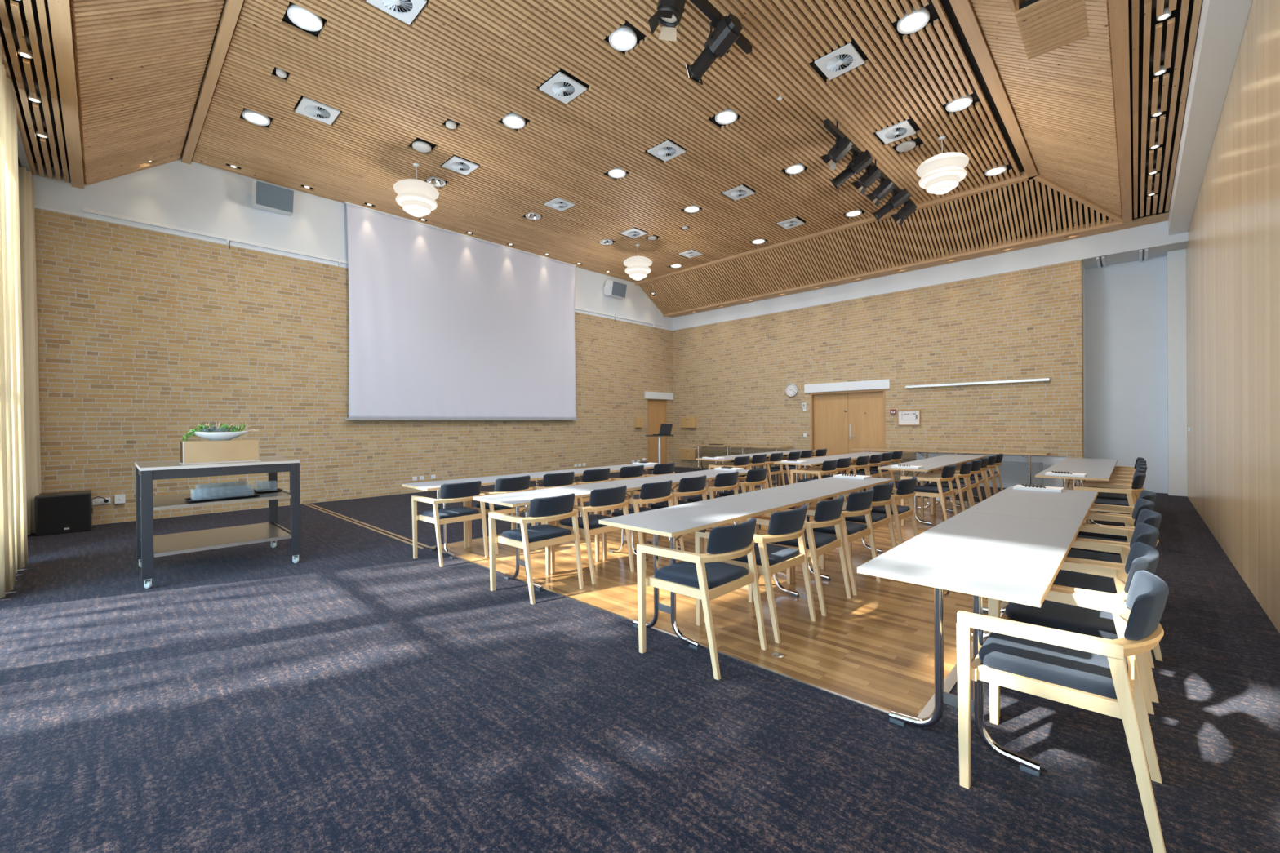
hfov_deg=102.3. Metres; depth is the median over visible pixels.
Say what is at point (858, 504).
armchair
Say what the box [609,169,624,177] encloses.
diffuser
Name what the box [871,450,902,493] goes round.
armchair
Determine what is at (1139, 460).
armchair
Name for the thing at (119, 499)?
wall socket
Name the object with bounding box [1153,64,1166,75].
recessed light
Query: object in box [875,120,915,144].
ceiling vent
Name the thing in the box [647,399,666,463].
door
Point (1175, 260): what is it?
trim column
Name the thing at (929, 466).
folding table
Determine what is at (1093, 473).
folding table
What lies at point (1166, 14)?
recessed light
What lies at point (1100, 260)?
trim
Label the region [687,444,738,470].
folding table
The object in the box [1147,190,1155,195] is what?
recessed light
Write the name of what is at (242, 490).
serving tray
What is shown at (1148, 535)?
armchair
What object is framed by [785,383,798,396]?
wall clock
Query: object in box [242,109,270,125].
recessed light
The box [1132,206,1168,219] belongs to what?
ceiling
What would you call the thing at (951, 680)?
trim
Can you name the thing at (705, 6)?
bar
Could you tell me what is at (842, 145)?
stage light
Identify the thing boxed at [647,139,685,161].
ceiling vent
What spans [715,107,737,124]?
recessed light
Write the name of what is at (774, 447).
folding table
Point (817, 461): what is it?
folding table
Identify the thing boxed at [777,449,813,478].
armchair
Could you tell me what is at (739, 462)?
armchair
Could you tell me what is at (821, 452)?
armchair
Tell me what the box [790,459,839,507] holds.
armchair
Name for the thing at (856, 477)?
paper stack
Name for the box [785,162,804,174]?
recessed light
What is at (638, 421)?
upper cabinet
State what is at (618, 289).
grille
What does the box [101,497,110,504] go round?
wall socket
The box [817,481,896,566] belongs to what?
armchair
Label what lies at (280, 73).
sprinkler
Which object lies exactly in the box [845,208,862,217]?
recessed light
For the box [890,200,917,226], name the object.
stage light
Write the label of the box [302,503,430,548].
trim
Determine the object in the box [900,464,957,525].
armchair
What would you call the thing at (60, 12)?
ceiling beam
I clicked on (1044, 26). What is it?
ceiling panel
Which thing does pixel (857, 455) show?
folding table
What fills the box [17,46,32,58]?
recessed light
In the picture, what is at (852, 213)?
diffuser
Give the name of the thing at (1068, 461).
folding table
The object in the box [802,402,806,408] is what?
thermostat
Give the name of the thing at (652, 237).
ceiling speaker
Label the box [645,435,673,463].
lectern
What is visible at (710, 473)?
folding table
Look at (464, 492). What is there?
armchair
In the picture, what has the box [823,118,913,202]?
bar
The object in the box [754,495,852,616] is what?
armchair
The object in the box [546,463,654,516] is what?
folding table
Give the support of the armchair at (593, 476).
on the floor
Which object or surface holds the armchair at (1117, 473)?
on the floor
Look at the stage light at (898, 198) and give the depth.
8.69 m
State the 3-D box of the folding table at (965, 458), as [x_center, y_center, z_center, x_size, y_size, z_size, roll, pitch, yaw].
[5.231,0.882,8.552,0.600,0.735,1.800,0,0,44]
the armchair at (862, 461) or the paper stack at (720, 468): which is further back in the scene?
the armchair at (862, 461)
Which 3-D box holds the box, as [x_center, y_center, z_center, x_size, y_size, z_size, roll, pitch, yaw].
[-3.992,0.235,4.908,0.290,0.206,0.570,0,0,44]
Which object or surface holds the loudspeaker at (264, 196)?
attached to the wall at (146, 338)
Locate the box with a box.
[178,440,260,464]
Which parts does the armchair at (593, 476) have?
leg, rail, rail, backrest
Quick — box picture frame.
[897,409,920,425]
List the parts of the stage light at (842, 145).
barn door, barn door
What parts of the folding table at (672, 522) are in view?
locking knob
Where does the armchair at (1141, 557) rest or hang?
on the floor
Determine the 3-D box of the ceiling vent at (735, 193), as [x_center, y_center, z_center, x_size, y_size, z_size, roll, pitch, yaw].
[1.760,-4.206,9.200,0.410,0.122,0.410,0,0,44]
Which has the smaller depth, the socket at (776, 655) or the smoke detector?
the socket at (776, 655)
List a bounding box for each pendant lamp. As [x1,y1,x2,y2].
[393,162,439,217]
[623,244,652,279]
[915,135,968,194]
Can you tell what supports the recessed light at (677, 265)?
in the ceiling at (393, 82)
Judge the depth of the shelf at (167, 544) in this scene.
4.90 m
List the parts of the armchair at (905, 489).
leg, armrest, seat, leg, rail, rail, backrest, leg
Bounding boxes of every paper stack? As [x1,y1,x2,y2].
[632,462,657,465]
[702,457,724,459]
[714,466,744,471]
[781,460,807,463]
[833,474,871,479]
[890,465,923,469]
[1013,484,1064,492]
[1044,471,1086,476]
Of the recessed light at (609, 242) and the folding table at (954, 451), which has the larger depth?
the recessed light at (609, 242)
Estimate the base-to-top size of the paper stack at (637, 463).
0.022 m
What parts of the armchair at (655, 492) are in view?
leg, armrest, seat, leg, leg, rail, backrest, leg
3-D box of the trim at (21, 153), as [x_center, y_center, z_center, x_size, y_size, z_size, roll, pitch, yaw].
[-4.139,-3.298,3.035,10.748,0.030,0.060,0,0,44]
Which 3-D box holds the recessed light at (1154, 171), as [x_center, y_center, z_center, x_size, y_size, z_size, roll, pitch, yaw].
[7.073,-3.520,7.111,0.088,0.055,0.087,0,0,44]
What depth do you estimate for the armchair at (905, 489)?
4.97 m
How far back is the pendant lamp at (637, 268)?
11.58 m
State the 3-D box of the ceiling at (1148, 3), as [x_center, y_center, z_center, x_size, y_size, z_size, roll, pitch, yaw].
[0.185,-3.422,7.478,10.866,0.045,12.900,0,0,44]
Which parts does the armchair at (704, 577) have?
leg, rail, armrest, rail, leg, seat, leg, armrest, rail, rail, backrest, leg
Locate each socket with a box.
[92,498,101,505]
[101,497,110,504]
[115,494,125,503]
[772,652,783,657]
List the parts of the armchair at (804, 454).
seat, backrest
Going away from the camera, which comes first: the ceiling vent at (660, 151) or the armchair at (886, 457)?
the ceiling vent at (660, 151)
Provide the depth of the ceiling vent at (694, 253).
12.44 m
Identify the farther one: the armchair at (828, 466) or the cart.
the armchair at (828, 466)
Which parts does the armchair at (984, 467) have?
seat, rail, backrest, rail, leg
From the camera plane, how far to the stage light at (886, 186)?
8.28 m
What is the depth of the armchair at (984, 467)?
7.82 m
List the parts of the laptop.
display lid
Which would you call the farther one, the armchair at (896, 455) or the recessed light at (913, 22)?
the armchair at (896, 455)
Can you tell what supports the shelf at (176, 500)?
attached to the cart
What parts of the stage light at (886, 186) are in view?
barn door, barn door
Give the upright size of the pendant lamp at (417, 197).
0.804 m
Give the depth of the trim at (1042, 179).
8.63 m
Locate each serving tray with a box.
[184,492,260,502]
[192,488,256,496]
[253,488,282,493]
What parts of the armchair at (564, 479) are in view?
armrest, rail, backrest, leg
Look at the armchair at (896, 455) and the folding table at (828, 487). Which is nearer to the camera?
the folding table at (828, 487)
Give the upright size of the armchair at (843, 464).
0.780 m
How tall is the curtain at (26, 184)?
4.580 m
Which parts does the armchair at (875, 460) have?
seat, rail, rail, backrest, leg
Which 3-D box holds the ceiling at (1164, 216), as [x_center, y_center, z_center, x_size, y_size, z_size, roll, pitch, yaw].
[4.823,-3.452,12.294,10.878,0.038,0.353,0,0,44]
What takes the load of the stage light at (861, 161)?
hanging from the bar at (828, 125)
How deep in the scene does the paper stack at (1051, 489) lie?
4.41 m
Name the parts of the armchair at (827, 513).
leg, armrest, rail, leg, armrest, seat, leg, rail, rail, backrest, leg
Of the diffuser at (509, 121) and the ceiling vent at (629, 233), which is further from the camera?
the ceiling vent at (629, 233)
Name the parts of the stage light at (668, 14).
barn door, barn door, barn door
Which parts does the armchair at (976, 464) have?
leg, seat, leg, rail, rail, backrest, leg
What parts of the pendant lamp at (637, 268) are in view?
lamp shade, lamp shade, lamp shade, lamp shade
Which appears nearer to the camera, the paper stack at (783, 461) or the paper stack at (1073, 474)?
the paper stack at (1073, 474)
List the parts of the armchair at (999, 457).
leg, backrest, leg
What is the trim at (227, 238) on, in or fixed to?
attached to the wall at (146, 338)
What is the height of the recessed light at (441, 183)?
0.101 m
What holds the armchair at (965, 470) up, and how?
on the floor
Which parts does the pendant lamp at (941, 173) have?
lamp shade, lamp shade, lamp shade, lamp shade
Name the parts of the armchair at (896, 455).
leg, rail, backrest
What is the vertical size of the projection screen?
3.984 m
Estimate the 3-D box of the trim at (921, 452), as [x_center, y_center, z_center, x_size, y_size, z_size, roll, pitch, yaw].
[7.037,0.828,10.475,2.520,0.555,0.014,0,0,44]
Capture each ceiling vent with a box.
[295,96,340,124]
[366,0,426,25]
[442,155,479,175]
[539,71,586,103]
[544,197,575,211]
[620,227,647,238]
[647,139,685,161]
[679,248,702,257]
[722,185,755,199]
[776,217,804,229]
[814,42,864,79]
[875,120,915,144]
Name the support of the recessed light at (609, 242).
in the ceiling at (393, 82)
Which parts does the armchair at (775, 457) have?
seat, leg, rail, rail, backrest, leg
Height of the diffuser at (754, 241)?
0.022 m
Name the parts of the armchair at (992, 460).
seat, leg, rail, backrest, leg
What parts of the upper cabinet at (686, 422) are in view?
cabinet door, cabinet door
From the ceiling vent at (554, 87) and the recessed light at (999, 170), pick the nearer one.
the ceiling vent at (554, 87)
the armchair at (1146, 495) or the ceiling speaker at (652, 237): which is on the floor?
the armchair at (1146, 495)
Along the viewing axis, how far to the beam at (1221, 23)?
4.94 m
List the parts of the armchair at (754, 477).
armrest, seat, armrest, leg, rail, backrest, leg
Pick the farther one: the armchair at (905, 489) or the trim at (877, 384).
the trim at (877, 384)
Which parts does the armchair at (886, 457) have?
seat, rail, rail, backrest, leg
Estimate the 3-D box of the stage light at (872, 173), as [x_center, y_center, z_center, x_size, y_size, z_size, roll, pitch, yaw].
[3.478,-3.802,7.914,0.413,0.426,0.265,0,0,44]
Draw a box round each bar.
[689,0,751,53]
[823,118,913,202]
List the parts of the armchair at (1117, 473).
armrest, backrest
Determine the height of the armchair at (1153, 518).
0.780 m
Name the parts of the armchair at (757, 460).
leg, rail, backrest, leg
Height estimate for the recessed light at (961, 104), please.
0.066 m
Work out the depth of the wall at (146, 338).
8.32 m
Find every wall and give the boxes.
[17,154,674,524]
[672,220,1188,489]
[1082,256,1168,493]
[1186,0,1279,634]
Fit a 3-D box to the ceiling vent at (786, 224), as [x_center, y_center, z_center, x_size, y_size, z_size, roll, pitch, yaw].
[3.104,-4.224,10.627,0.410,0.122,0.410,0,0,44]
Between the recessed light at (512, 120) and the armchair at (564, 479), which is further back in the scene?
the recessed light at (512, 120)
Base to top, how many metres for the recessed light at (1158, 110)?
0.055 m
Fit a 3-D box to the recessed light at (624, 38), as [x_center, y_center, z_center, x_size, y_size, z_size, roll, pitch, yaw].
[-0.183,-4.166,5.533,0.300,0.066,0.300,0,0,44]
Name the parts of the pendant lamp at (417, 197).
lamp shade, lamp shade, lamp shade, lamp shade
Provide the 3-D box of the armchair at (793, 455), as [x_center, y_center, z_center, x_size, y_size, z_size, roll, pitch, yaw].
[2.824,0.872,10.032,0.553,0.780,0.594,0,0,43]
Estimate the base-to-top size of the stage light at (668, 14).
0.515 m
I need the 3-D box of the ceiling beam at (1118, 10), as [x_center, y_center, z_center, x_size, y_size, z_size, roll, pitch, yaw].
[4.015,-3.478,4.323,0.115,0.190,12.260,0,0,44]
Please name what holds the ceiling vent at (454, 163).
in the ceiling at (393, 82)
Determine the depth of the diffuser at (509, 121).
7.02 m
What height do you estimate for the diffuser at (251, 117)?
0.022 m
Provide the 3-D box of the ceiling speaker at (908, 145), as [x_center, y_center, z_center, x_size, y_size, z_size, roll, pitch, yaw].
[3.975,-4.182,7.709,0.260,0.048,0.260,0,0,44]
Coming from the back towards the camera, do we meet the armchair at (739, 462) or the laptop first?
the laptop
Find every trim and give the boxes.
[17,124,31,172]
[34,204,672,330]
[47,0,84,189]
[181,0,243,164]
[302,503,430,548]
[428,484,1008,728]
[635,171,1034,285]
[644,391,673,399]
[662,218,1132,316]
[804,378,889,392]
[920,452,1066,484]
[1032,173,1127,224]
[1096,256,1106,268]
[1138,248,1147,262]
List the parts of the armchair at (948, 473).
leg, leg, armrest, rail, armrest, seat, leg, rail, rail, backrest, leg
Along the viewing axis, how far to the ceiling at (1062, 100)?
6.30 m
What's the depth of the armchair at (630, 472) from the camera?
6.76 m
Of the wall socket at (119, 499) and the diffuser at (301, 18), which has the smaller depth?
the diffuser at (301, 18)
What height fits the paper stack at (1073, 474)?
0.022 m
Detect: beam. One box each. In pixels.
[949,0,1038,179]
[1107,0,1132,222]
[1168,0,1252,235]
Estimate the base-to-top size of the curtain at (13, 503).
4.600 m
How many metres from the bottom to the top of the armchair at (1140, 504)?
0.780 m
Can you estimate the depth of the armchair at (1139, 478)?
5.31 m
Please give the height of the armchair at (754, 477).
0.780 m
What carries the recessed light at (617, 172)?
in the ceiling at (393, 82)
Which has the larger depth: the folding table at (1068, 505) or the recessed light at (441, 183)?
the recessed light at (441, 183)
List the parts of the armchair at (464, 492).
leg, armrest, rail, leg, seat, rail, backrest, rail, leg, leg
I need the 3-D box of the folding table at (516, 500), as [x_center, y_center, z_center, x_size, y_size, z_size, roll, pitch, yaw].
[-0.555,0.950,4.770,0.600,0.735,1.800,0,0,44]
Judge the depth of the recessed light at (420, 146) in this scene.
7.56 m
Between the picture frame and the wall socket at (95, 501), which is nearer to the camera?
the wall socket at (95, 501)
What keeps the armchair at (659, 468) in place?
on the floor
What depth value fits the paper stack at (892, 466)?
6.65 m
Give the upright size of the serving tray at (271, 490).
0.017 m
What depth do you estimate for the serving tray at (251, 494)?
4.82 m
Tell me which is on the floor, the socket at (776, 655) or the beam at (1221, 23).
the socket at (776, 655)
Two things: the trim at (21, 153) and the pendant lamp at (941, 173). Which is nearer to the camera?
the trim at (21, 153)
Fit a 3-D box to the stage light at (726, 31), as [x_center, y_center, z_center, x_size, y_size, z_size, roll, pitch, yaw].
[0.720,-3.769,5.090,0.648,0.445,0.307,0,0,44]
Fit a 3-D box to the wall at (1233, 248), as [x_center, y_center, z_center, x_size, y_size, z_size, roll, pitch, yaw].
[4.684,-1.528,3.879,0.120,5.600,14.513,0,0,44]
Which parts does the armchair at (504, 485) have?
leg, rail, armrest, leg, seat, rail, rail, backrest, leg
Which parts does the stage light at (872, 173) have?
barn door, barn door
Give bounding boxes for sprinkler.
[275,66,286,77]
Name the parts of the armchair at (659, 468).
rail, backrest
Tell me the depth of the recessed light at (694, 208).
9.92 m
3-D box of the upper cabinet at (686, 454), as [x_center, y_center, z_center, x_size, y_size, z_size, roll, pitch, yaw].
[1.487,0.847,15.726,0.560,0.340,0.107,0,0,44]
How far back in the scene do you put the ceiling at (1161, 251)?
9.25 m
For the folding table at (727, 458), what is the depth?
8.97 m
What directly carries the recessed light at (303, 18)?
in the ceiling at (393, 82)
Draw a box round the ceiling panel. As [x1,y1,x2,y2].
[1008,0,1088,59]
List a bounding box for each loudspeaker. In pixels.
[245,179,294,216]
[602,280,626,298]
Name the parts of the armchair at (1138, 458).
armrest, backrest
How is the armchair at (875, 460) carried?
on the floor
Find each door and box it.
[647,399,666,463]
[810,389,885,478]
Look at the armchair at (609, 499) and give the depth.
4.47 m
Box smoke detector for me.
[445,120,456,128]
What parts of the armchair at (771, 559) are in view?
leg, armrest, rail, leg, armrest, seat, leg, rail, rail, backrest, leg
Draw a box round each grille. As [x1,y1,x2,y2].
[255,180,293,213]
[611,280,626,297]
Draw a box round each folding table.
[401,471,574,559]
[473,479,654,591]
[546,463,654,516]
[598,491,817,649]
[629,469,748,550]
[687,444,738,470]
[695,453,770,495]
[730,444,792,475]
[753,449,816,487]
[754,476,893,580]
[773,456,857,508]
[829,452,890,496]
[850,448,943,484]
[857,511,1081,777]
[877,459,963,525]
[922,454,987,507]
[937,449,1050,484]
[963,486,1097,613]
[1035,465,1114,525]
[1053,457,1117,521]
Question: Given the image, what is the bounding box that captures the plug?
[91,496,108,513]
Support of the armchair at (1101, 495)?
on the floor
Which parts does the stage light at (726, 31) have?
gel frame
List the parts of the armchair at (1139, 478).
armrest, armrest, rail, seat, leg, rail, backrest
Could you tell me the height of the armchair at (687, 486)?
0.780 m
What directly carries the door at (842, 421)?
in the wall at (1017, 314)
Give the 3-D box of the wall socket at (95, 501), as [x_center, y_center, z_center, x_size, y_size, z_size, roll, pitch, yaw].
[-7.584,1.053,7.200,0.013,0.085,0.085,0,0,44]
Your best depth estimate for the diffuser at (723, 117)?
6.97 m
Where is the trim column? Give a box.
[1166,248,1186,496]
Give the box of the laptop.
[652,423,672,435]
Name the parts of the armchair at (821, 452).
backrest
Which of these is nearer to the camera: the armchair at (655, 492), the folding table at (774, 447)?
the armchair at (655, 492)
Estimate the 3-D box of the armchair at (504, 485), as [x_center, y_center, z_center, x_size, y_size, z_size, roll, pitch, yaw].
[-1.498,0.929,5.677,0.553,0.780,0.594,0,0,44]
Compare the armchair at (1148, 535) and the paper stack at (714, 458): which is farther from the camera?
the paper stack at (714, 458)
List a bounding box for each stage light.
[648,0,685,41]
[685,13,742,84]
[820,134,853,170]
[829,148,873,191]
[851,163,881,195]
[866,176,894,206]
[871,186,911,222]
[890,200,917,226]
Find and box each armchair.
[411,480,488,567]
[467,475,535,554]
[488,493,583,604]
[528,471,580,537]
[551,485,634,584]
[558,467,613,524]
[593,465,647,514]
[600,480,678,569]
[626,462,675,508]
[636,517,767,679]
[644,475,706,551]
[678,471,742,527]
[702,505,816,643]
[708,455,751,491]
[711,467,770,528]
[729,453,768,491]
[746,452,785,490]
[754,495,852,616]
[765,451,802,486]
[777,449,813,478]
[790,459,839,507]
[791,488,880,595]
[794,448,826,483]
[806,457,851,496]
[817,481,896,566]
[826,455,869,495]
[844,453,882,492]
[847,476,918,555]
[853,452,895,494]
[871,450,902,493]
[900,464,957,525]
[920,461,972,519]
[933,459,982,514]
[942,457,988,504]
[954,454,996,502]
[955,570,1168,852]
[962,453,1003,499]
[999,542,1159,758]
[1052,522,1159,703]
[1066,508,1162,661]
[1070,498,1155,555]
[1073,471,1146,513]
[1077,489,1156,540]
[1083,468,1146,523]
[1086,465,1146,523]
[1091,462,1146,511]
[1093,459,1146,511]
[1114,457,1144,469]
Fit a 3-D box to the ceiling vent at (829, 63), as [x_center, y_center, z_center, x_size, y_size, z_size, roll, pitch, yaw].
[2.278,-4.198,5.886,0.410,0.122,0.410,0,0,44]
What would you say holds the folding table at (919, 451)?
on the floor
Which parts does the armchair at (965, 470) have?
leg, leg, armrest, armrest, seat, leg, rail, rail, backrest, leg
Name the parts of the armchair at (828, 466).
leg, armrest, seat, armrest, rail, backrest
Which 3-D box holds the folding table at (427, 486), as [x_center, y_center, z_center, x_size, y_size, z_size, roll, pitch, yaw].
[-1.630,0.956,5.803,0.600,0.735,1.800,0,0,44]
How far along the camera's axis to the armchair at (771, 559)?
3.27 m
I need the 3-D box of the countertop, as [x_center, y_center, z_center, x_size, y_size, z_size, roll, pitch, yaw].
[-4.091,0.350,5.006,1.012,0.022,1.122,0,0,44]
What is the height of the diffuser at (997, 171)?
0.022 m
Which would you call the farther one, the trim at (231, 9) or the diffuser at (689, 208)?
the diffuser at (689, 208)
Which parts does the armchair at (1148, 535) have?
seat, armrest, armrest, rail, leg, backrest, leg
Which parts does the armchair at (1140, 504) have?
seat, armrest, armrest, leg, rail, backrest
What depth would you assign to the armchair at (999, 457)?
8.58 m
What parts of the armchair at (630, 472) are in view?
rail, backrest, rail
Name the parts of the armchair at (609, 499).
leg, rail, armrest, seat, leg, leg, rail, rail, backrest, leg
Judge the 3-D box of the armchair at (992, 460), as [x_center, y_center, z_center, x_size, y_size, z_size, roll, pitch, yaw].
[5.450,0.854,8.364,0.553,0.780,0.594,0,0,42]
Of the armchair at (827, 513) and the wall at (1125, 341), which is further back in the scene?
the wall at (1125, 341)
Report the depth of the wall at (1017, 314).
11.20 m
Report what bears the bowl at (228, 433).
on the box
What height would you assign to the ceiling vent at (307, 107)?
0.122 m
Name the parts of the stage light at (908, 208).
barn door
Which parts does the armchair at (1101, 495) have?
armrest, armrest, seat, backrest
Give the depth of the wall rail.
10.47 m
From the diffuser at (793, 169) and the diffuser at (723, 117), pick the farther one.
the diffuser at (793, 169)
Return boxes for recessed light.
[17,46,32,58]
[27,93,40,102]
[35,129,48,137]
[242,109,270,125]
[287,4,322,31]
[426,175,445,186]
[502,112,524,128]
[525,212,541,219]
[599,238,613,244]
[608,26,636,51]
[608,166,626,177]
[670,263,681,267]
[684,204,699,213]
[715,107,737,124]
[751,237,764,244]
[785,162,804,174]
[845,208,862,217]
[897,8,929,34]
[945,94,973,111]
[984,164,1006,176]
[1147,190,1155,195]
[1148,168,1157,174]
[1150,141,1159,148]
[1151,107,1162,116]
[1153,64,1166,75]
[1156,7,1171,21]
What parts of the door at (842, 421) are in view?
handle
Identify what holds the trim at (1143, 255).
attached to the wall at (1125, 341)
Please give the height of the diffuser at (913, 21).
0.022 m
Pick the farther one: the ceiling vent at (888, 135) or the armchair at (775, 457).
the armchair at (775, 457)
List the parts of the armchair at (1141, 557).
leg, rail, rail, seat, armrest, armrest, rail, leg, backrest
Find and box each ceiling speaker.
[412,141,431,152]
[648,235,657,239]
[896,140,915,151]
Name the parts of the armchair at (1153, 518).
seat, armrest, armrest, leg, rail, backrest, leg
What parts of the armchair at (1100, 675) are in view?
leg, rail, leg, armrest, rail, seat, armrest, rail, leg, leg, rail, backrest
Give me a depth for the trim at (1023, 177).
10.68 m
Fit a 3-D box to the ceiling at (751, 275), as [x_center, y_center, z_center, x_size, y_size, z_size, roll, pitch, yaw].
[4.033,-3.831,11.912,10.256,0.758,1.115,0,0,44]
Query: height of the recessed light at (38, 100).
0.055 m
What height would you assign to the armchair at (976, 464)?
0.780 m
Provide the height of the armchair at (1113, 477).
0.780 m
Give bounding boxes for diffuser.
[244,113,266,123]
[291,9,319,27]
[505,116,522,126]
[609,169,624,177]
[612,31,634,48]
[685,206,697,211]
[717,111,734,122]
[753,240,764,243]
[787,165,802,173]
[847,211,860,216]
[900,13,926,31]
[948,98,969,110]
[986,167,1004,174]
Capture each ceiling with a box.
[0,0,1201,217]
[70,0,224,185]
[191,0,1020,282]
[639,178,1116,314]
[650,0,1122,296]
[666,212,1168,317]
[1081,240,1187,269]
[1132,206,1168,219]
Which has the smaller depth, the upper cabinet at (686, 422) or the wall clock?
the wall clock
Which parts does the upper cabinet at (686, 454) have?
cabinet door, cabinet door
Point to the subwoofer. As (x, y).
(66, 512)
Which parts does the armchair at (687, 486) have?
leg, seat, leg, leg, rail, backrest, leg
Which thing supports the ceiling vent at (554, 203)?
in the ceiling at (393, 82)
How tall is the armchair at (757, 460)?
0.780 m
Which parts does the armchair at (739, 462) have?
armrest, rail, backrest, leg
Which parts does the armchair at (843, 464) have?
seat, rail, backrest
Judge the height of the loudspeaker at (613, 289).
0.423 m
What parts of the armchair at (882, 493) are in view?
leg, armrest, seat, rail, rail, backrest, leg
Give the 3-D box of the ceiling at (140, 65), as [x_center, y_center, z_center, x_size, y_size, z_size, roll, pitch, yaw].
[-3.642,-3.734,3.928,10.256,0.746,0.997,0,0,44]
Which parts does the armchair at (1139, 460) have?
armrest, backrest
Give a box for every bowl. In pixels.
[179,422,258,441]
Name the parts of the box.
panel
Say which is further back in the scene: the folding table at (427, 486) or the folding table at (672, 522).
the folding table at (427, 486)
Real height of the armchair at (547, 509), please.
0.780 m
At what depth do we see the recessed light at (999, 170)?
8.52 m
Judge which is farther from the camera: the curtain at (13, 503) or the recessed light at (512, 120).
the recessed light at (512, 120)
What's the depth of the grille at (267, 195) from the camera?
8.38 m
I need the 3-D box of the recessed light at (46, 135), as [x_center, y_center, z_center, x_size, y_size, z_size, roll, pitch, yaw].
[-6.896,-3.376,5.948,0.088,0.055,0.087,0,0,44]
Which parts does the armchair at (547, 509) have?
leg, rail, armrest, rail, leg, seat, leg, rail, backrest, rail, leg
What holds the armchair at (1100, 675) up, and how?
on the floor
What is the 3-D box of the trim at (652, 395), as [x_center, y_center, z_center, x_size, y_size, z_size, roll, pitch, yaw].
[0.587,-0.939,15.702,0.045,0.210,1.270,0,0,44]
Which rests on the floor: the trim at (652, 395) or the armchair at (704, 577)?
the armchair at (704, 577)
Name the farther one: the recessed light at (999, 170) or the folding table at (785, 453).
the folding table at (785, 453)
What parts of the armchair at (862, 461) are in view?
seat, leg, rail, backrest, leg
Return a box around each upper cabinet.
[634,417,643,427]
[680,417,697,427]
[680,448,697,460]
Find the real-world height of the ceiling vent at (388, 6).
0.122 m
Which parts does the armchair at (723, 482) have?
seat, armrest, leg, leg, armrest, rail, backrest, leg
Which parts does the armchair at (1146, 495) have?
seat, armrest, armrest, backrest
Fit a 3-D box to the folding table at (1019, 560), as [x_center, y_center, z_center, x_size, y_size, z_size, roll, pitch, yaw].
[1.737,0.937,2.566,0.600,0.735,1.800,0,0,44]
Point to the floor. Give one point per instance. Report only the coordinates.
(360, 694)
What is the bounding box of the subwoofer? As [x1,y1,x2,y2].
[35,489,92,537]
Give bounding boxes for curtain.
[0,36,27,598]
[17,166,41,535]
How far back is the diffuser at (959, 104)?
6.73 m
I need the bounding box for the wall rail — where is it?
[905,377,1049,388]
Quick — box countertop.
[136,456,297,467]
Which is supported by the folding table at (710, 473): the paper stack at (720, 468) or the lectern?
the paper stack at (720, 468)
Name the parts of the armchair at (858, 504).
leg, leg, armrest, seat, leg, rail, rail, backrest, leg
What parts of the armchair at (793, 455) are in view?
leg, seat, leg, backrest, leg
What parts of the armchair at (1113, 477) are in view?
armrest, backrest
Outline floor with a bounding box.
[0,466,1279,852]
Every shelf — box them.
[152,487,291,511]
[153,522,291,557]
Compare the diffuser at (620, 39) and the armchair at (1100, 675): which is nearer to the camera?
the armchair at (1100, 675)
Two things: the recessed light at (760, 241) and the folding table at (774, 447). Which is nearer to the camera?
the recessed light at (760, 241)
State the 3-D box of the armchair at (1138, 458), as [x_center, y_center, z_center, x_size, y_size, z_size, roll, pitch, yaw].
[7.075,0.846,7.624,0.553,0.780,0.594,0,0,44]
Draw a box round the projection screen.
[344,201,578,420]
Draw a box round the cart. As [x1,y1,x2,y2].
[134,456,300,588]

